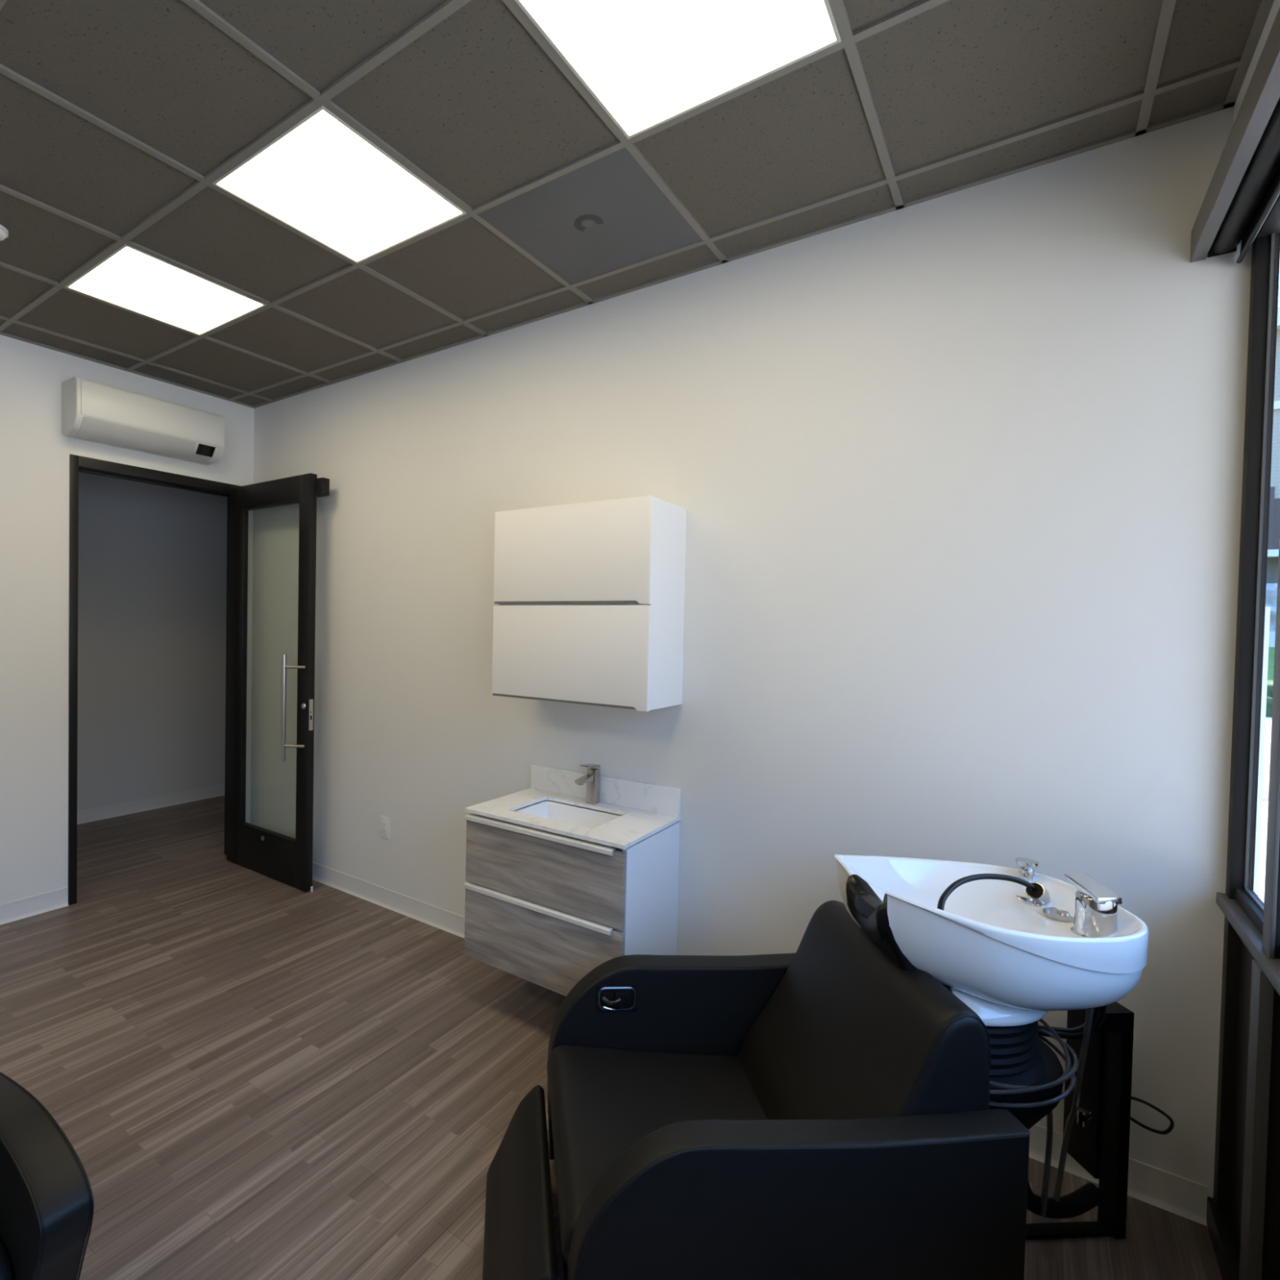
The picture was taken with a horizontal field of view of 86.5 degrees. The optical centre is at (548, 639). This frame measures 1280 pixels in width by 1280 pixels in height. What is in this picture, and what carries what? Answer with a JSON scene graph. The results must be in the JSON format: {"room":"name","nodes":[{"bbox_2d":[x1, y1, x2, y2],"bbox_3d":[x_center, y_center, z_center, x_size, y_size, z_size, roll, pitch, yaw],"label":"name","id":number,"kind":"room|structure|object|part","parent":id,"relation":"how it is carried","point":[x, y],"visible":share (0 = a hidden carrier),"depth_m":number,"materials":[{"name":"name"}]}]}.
{"room":"salon","nodes":[
{"label":"salon","id":0,"kind":"room"},
{"bbox_2d":[0,334,253,904],"bbox_3d":[-3.833,-0.186,2.135,0.120,3.340,6.320,2,2,36],"label":"wall","id":1,"kind":"structure","parent":0,"point":[34,451],"depth_m":3.60,"materials":[{"name":"white paint"}]},
{"bbox_2d":[0,886,68,924],"bbox_3d":[-4.156,1.438,1.648,0.014,0.102,5.130,2,2,36],"label":"baseboard","id":2,"kind":"structure","parent":1,"relation":"attached to","point":[18,909],"depth_m":3.60,"materials":[{"name":"white"}]},
{"bbox_2d":[62,377,224,465],"bbox_3d":[-2.320,-1.246,3.909,0.210,0.291,0.795,2,2,36],"label":"air conditioner","id":3,"kind":"object","parent":1,"relation":"attached to","point":[92,411],"visible":1,"depth_m":3.79,"materials":[{"name":"white plastic"}]},
{"bbox_3d":[-2.235,-1.280,3.857,0.014,0.187,0.770,2,2,36],"label":"panel","id":4,"kind":"part","parent":3,"relation":"part of","materials":[{"name":"white plastic"}]},
{"bbox_2d":[67,453,241,905],"bbox_3d":[-2.398,0.225,4.149,0.137,2.485,0.997,2,2,36],"label":"trim","id":5,"kind":"structure","parent":1,"relation":"attached to","point":[77,464],"depth_m":3.74,"materials":[{"name":"black wood"}]},
{"bbox_2d":[226,472,329,892],"bbox_3d":[-1.726,0.250,4.193,0.921,2.457,0.206,2,2,36],"label":"door","id":6,"kind":"structure","parent":1,"relation":"in","point":[286,860],"depth_m":4.12,"materials":[{"name":"black wood"}]},
{"bbox_3d":[-1.501,0.403,3.961,0.140,0.630,0.025,1,1,2],"label":"pull handle","id":7,"kind":"part","parent":6,"relation":"part of","materials":[{"name":"silver metal"}]},
{"bbox_3d":[-1.397,0.442,3.958,0.003,0.182,0.026,2,2,36],"label":"latch plate","id":8,"kind":"part","parent":6,"relation":"part of","materials":[{"name":"silver metal"}]},
{"bbox_2d":[77,471,226,810],"bbox_3d":[-3.507,-0.230,5.397,0.125,3.300,4.800,2,2,36],"label":"wall","id":9,"kind":"structure","parent":0,"point":[153,558],"depth_m":5.58,"materials":[{"name":"grey paint"}]},
{"bbox_2d":[76,783,224,824],"bbox_3d":[-3.534,1.371,5.318,0.014,0.102,4.380,2,2,36],"label":"baseboard","id":10,"kind":"structure","parent":9,"relation":"attached to","point":[86,815],"depth_m":5.60,"materials":[{"name":"white"}]},
{"bbox_2d":[0,795,1222,1279],"bbox_3d":[-2.577,1.531,2.454,8.045,0.060,8.520,2,2,36],"label":"floor","id":11,"kind":"structure","parent":0,"point":[250,1074],"depth_m":2.40,"materials":[{"name":"plastic"}]},
{"bbox_2d":[0,1071,93,1279],"bbox_3d":[-1.295,1.122,1.161,0.725,0.863,0.637,2,2,36],"label":"armchair","id":12,"kind":"object","parent":11,"relation":"on","point":[46,1199],"visible":1,"depth_m":1.21,"materials":[{"name":"black leather"}]},
{"bbox_3d":[-1.290,1.161,1.158,0.485,0.126,0.474,2,2,36],"label":"seat","id":13,"kind":"part","parent":12,"relation":"part of","materials":[{"name":"black leather"}]},
{"bbox_2d":[482,853,1173,1279],"bbox_3d":[0.716,1.078,1.708,1.742,1.000,0.764,1,1,-3],"label":"chair","id":14,"kind":"object","parent":11,"relation":"on","point":[862,1101],"visible":1,"depth_m":1.55,"materials":[{"name":"black leather"}]},
{"bbox_3d":[0.459,1.435,1.698,0.845,0.242,0.598,1,1,-3],"label":"seat","id":15,"kind":"part","parent":14,"relation":"part of","materials":[{"name":"black leather"}]},
{"bbox_3d":[0.185,1.060,1.961,0.063,0.042,0.022,1,1,-3],"label":"lever","id":16,"kind":"part","parent":14,"relation":"part of","materials":[{"name":"silver metal"}]},
{"bbox_3d":[0.200,1.052,1.976,0.120,0.078,0.006,1,1,-3],"label":"lever plate","id":17,"kind":"part","parent":14,"relation":"part of","materials":[{"name":"black plastic"}]},
{"bbox_3d":[0.216,1.050,1.968,0.048,0.040,0.014,1,1,-3],"label":"lever","id":18,"kind":"part","parent":14,"relation":"part of","materials":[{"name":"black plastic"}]},
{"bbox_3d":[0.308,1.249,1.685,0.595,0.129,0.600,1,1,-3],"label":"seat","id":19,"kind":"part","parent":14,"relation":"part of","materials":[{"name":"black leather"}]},
{"bbox_3d":[0.456,1.247,2.038,0.915,0.582,0.082,1,1,-3],"label":"armrest","id":20,"kind":"part","parent":14,"relation":"part of","materials":[{"name":"black leather"}]},
{"bbox_3d":[0.495,1.263,1.355,0.915,0.582,0.075,1,1,-3],"label":"armrest","id":21,"kind":"part","parent":14,"relation":"part of","materials":[{"name":"black leather"}]},
{"bbox_3d":[0.737,1.027,1.704,0.373,0.519,0.602,1,1,-3],"label":"backrest","id":22,"kind":"part","parent":14,"relation":"part of","materials":[{"name":"black leather"}]},
{"bbox_2d":[834,853,1148,1026],"bbox_3d":[1.099,0.737,1.725,0.657,0.305,0.614,2,2,36],"label":"basin","id":23,"kind":"object","parent":14,"relation":"in","point":[1016,946],"depth_m":1.58,"materials":[{"name":"white ceramic"}]},
{"bbox_2d":[0,0,1274,408],"bbox_3d":[-1.874,-1.502,0.645,4.965,0.061,6.440,2,2,36],"label":"ceiling","id":24,"kind":"structure","parent":0,"point":[119,119],"depth_m":1.96,"materials":[{"name":"tile"}]},
{"bbox_2d":[0,224,8,240],"bbox_3d":[-2.064,-1.505,2.486,0.110,0.035,0.110,2,2,36],"label":"smoke detector","id":25,"kind":"object","parent":24,"relation":"attached to","point":[3,231],"visible":1,"depth_m":2.50,"materials":[{"name":"white plastic"}]},
{"bbox_2d":[65,244,266,335],"bbox_3d":[-1.684,-1.521,2.980,0.584,0.010,0.584,2,2,36],"label":"recessed light","id":26,"kind":"object","parent":24,"relation":"in","point":[131,278],"visible":1,"depth_m":2.95,"materials":[{"name":"beige plastic"}]},
{"bbox_2d":[212,105,466,263],"bbox_3d":[-0.693,-1.487,2.269,0.584,0.010,0.584,2,2,36],"label":"recessed light","id":27,"kind":"object","parent":24,"relation":"in","point":[321,178],"visible":1,"depth_m":2.23,"materials":[{"name":"beige plastic"}]},
{"bbox_2d":[477,147,702,284],"bbox_3d":[0.158,-1.474,2.409,0.584,0.007,0.584,2,2,36],"label":"ceiling vent","id":28,"kind":"object","parent":24,"relation":"in","point":[605,215],"visible":1,"depth_m":2.37,"materials":[{"name":"grey"}]},
{"bbox_2d":[514,0,841,139],"bbox_3d":[0.298,-1.453,1.558,0.584,0.010,0.584,2,2,36],"label":"recessed light","id":29,"kind":"object","parent":24,"relation":"in","point":[647,64],"visible":1,"depth_m":1.64,"materials":[{"name":"beige plastic"}]},
{"bbox_2d":[249,106,1252,1198],"bbox_3d":[-0.043,-0.030,3.232,4.767,3.125,0.120,2,2,36],"label":"wall","id":30,"kind":"structure","parent":0,"point":[957,476],"depth_m":2.34,"materials":[{"name":"white paint"}]},
{"bbox_2d":[379,815,390,839],"bbox_3d":[-0.924,1.056,3.794,0.076,0.120,0.008,2,2,36],"label":"wall outlet","id":31,"kind":"object","parent":30,"relation":"attached to","point":[384,821],"visible":1,"depth_m":3.79,"materials":[{"name":"white plastic"}]},
{"bbox_2d":[382,820,386,833],"bbox_3d":[-0.925,1.056,3.792,0.034,0.068,0.004,2,2,36],"label":"receptacle","id":32,"kind":"object","parent":31,"relation":"attached to","point":[384,822],"depth_m":3.79,"materials":[{"name":"white plastic"}]},
{"bbox_2d":[463,800,679,995],"bbox_3d":[0.085,1.032,2.781,0.750,0.597,0.475,2,2,36],"label":"vanity cabinet","id":33,"kind":"object","parent":30,"relation":"attached to","point":[546,909],"visible":0.89,"depth_m":2.58,"materials":[{"name":"white wood"}]},
{"bbox_3d":[-0.061,1.035,2.612,0.704,0.022,0.031,2,2,36],"label":"handle","id":34,"kind":"part","parent":33,"relation":"part of","materials":[{"name":"silver metal"}]},
{"bbox_3d":[-0.055,0.749,2.606,0.704,0.022,0.031,2,2,36],"label":"handle","id":35,"kind":"part","parent":33,"relation":"part of","materials":[{"name":"silver metal"}]},
{"bbox_3d":[-0.043,1.181,2.612,0.748,0.302,0.019,2,2,36],"label":"drawer","id":36,"kind":"part","parent":33,"relation":"part of","materials":[{"name":"grey wood"}]},
{"bbox_3d":[-0.037,0.881,2.605,0.748,0.274,0.019,2,2,36],"label":"drawer","id":37,"kind":"part","parent":33,"relation":"part of","materials":[{"name":"grey wood"}]},
{"bbox_2d":[464,764,680,849],"bbox_3d":[0.093,0.734,2.779,0.758,0.270,0.465,2,2,36],"label":"countertop","id":38,"kind":"structure","parent":33,"relation":"on","point":[646,809],"depth_m":2.84,"materials":[{"name":"white stone"}]},
{"bbox_2d":[509,800,619,847],"bbox_3d":[0.075,0.800,2.795,0.433,0.136,0.294,2,2,36],"label":"sink","id":39,"kind":"object","parent":38,"relation":"in","point":[587,818],"depth_m":2.92,"materials":[{"name":"white ceramic"}]},
{"bbox_2d":[574,763,599,804],"bbox_3d":[0.163,0.623,2.884,0.044,0.176,0.142,2,2,36],"label":"sink faucet","id":40,"kind":"object","parent":38,"relation":"on","point":[592,779],"visible":1,"depth_m":2.90,"materials":[{"name":"silver metal"}]},
{"bbox_3d":[0.152,0.593,2.867,0.036,0.024,0.102,2,2,36],"label":"spout","id":41,"kind":"part","parent":40,"relation":"part of","materials":[{"name":"silver metal"}]},
{"bbox_3d":[0.178,0.546,2.901,0.044,0.023,0.097,2,2,36],"label":"lever","id":42,"kind":"part","parent":40,"relation":"part of","materials":[{"name":"silver metal"}]},
{"bbox_2d":[492,495,686,711],"bbox_3d":[0.155,-0.143,2.822,0.750,0.795,0.311,2,2,36],"label":"upper cabinet","id":43,"kind":"object","parent":30,"relation":"attached to","point":[589,597],"visible":1,"depth_m":2.65,"materials":[{"name":"white laminate"}]},
{"bbox_3d":[0.042,0.247,2.727,0.695,0.010,0.013,2,2,36],"label":"handle","id":44,"kind":"part","parent":43,"relation":"part of","materials":[{"name":"grey"}]},
{"bbox_3d":[0.050,-0.150,2.719,0.695,0.010,0.013,2,2,36],"label":"handle","id":45,"kind":"part","parent":43,"relation":"part of","materials":[{"name":"grey"}]},
{"bbox_3d":[0.066,0.059,2.708,0.750,0.393,0.018,2,2,36],"label":"door","id":46,"kind":"part","parent":43,"relation":"part of","materials":[{"name":"white laminate"}]},
{"bbox_3d":[0.074,-0.340,2.699,0.750,0.398,0.018,2,2,36],"label":"door","id":47,"kind":"part","parent":43,"relation":"part of","materials":[{"name":"white laminate"}]},
{"bbox_2d":[530,764,680,817],"bbox_3d":[0.226,0.654,2.957,0.752,0.112,0.020,2,2,36],"label":"backsplash","id":48,"kind":"structure","parent":30,"relation":"attached to","point":[664,800],"depth_m":2.90,"materials":[{"name":"white stone"}]},
{"bbox_2d":[312,862,1208,1226],"bbox_3d":[-0.124,1.481,3.220,4.735,0.102,0.014,2,2,36],"label":"baseboard","id":49,"kind":"structure","parent":30,"relation":"attached to","point":[1176,1194],"depth_m":2.04,"materials":[{"name":"white paint"}]},
{"bbox_2d":[1233,0,1279,123],"bbox_3d":[0.103,-1.292,-0.772,0.200,0.425,6.200,2,2,36],"label":"wall","id":50,"kind":"structure","parent":0,"point":[1276,5],"depth_m":1.62,"materials":[{"name":"white paint"}]},
{"bbox_2d":[1190,7,1279,263],"bbox_3d":[0.754,-1.046,0.362,0.100,0.122,3.599,2,2,36],"label":"roller shade","id":51,"kind":"object","parent":50,"relation":"attached to","point":[1243,189],"visible":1,"depth_m":1.51,"materials":[{"name":"grey metal"}]},
{"bbox_2d":[1206,195,1279,1279],"bbox_3d":[1.667,0.251,1.552,0.072,2.700,0.620,2,2,36],"label":"window","id":52,"kind":"structure","parent":50,"relation":"in","point":[1224,1211],"depth_m":1.74,"materials":[{"name":"black metal"}]},
{"bbox_3d":[1.707,1.563,1.668,0.056,0.075,0.400,2,2,36],"label":"rail","id":53,"kind":"part","parent":52,"relation":"part of","materials":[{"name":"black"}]},
{"bbox_3d":[1.716,1.111,1.631,0.015,0.830,0.356,2,2,36],"label":"spandrel panel","id":54,"kind":"part","parent":52,"relation":"part of","materials":[{"name":"black metal"}]},
{"bbox_2d":[1261,835,1279,1279],"bbox_3d":[1.237,0.256,0.950,0.056,2.700,1.300,2,2,36],"label":"window","id":55,"kind":"structure","parent":50,"relation":"in","point":[1271,1242],"depth_m":1.46,"materials":[{"name":"black"}]},
{"bbox_3d":[1.221,1.116,0.940,0.015,0.830,1.256,2,2,36],"label":"spandrel panel","id":56,"kind":"part","parent":55,"relation":"part of","materials":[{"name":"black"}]},
{"label":"outside","id":57,"kind":"structure","parent":0,"visible":0},
{"bbox_2d":[1257,716,1271,902],"bbox_3d":[41.779,2.374,10.087,55.155,0.060,120.000,2,2,36],"label":"ground","id":58,"kind":"structure","parent":57,"point":[1268,719],"depth_m":6.80,"materials":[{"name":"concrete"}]},
{"bbox_2d":[1253,606,1270,895],"bbox_3d":[4.210,0.781,4.051,0.100,1.950,0.100,2,2,36],"label":"porch post","id":59,"kind":"object","parent":58,"relation":"on","point":[1267,618],"visible":0.2,"depth_m":3.98,"materials":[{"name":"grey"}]},
{"bbox_2d":[1262,789,1268,800],"bbox_3d":[17.025,2.059,1.141,24.955,0.007,0.700,2,2,36],"label":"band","id":60,"kind":"object","parent":58,"relation":"on","point":[1265,793],"depth_m":7.55,"materials":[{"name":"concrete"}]},
{"bbox_2d":[1266,681,1273,717],"bbox_3d":[16.907,1.579,15.504,2.398,1.216,1.566,2,2,36],"label":"bush","id":61,"kind":"object","parent":58,"relation":"on","point":[1269,685],"visible":0.05,"depth_m":15.21,"materials":[{"name":"green plant"}]},
{"bbox_2d":[1266,647,1275,682],"bbox_3d":[31.374,1.136,25.424,70.000,1.360,16.400,2,2,36],"label":"lawn","id":62,"kind":"structure","parent":58,"relation":"on","point":[1271,650],"depth_m":27.04,"materials":[{"name":"green plant"}]},
{"bbox_2d":[1268,631,1275,647],"bbox_3d":[36.338,0.707,32.321,70.000,2.110,0.600,2,2,36],"label":"wall","id":63,"kind":"structure","parent":58,"relation":"on","point":[1272,634],"depth_m":32.78,"materials":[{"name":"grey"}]},
{"bbox_2d":[1265,582,1277,631],"bbox_3d":[35.269,-1.454,33.387,9.833,2.659,1.102,2,2,36],"label":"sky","id":64,"kind":"structure","parent":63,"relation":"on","point":[1271,588],"depth_m":32.98,"materials":[{"name":"blue"}]},
{"bbox_2d":[1266,306,1279,583],"bbox_3d":[35.854,-7.468,37.774,44.000,18.200,6.600,2,2,36],"label":"building","id":65,"kind":"structure","parent":58,"relation":"on","point":[1274,501],"depth_m":33.90,"materials":[{"name":"beige"}]}
]}

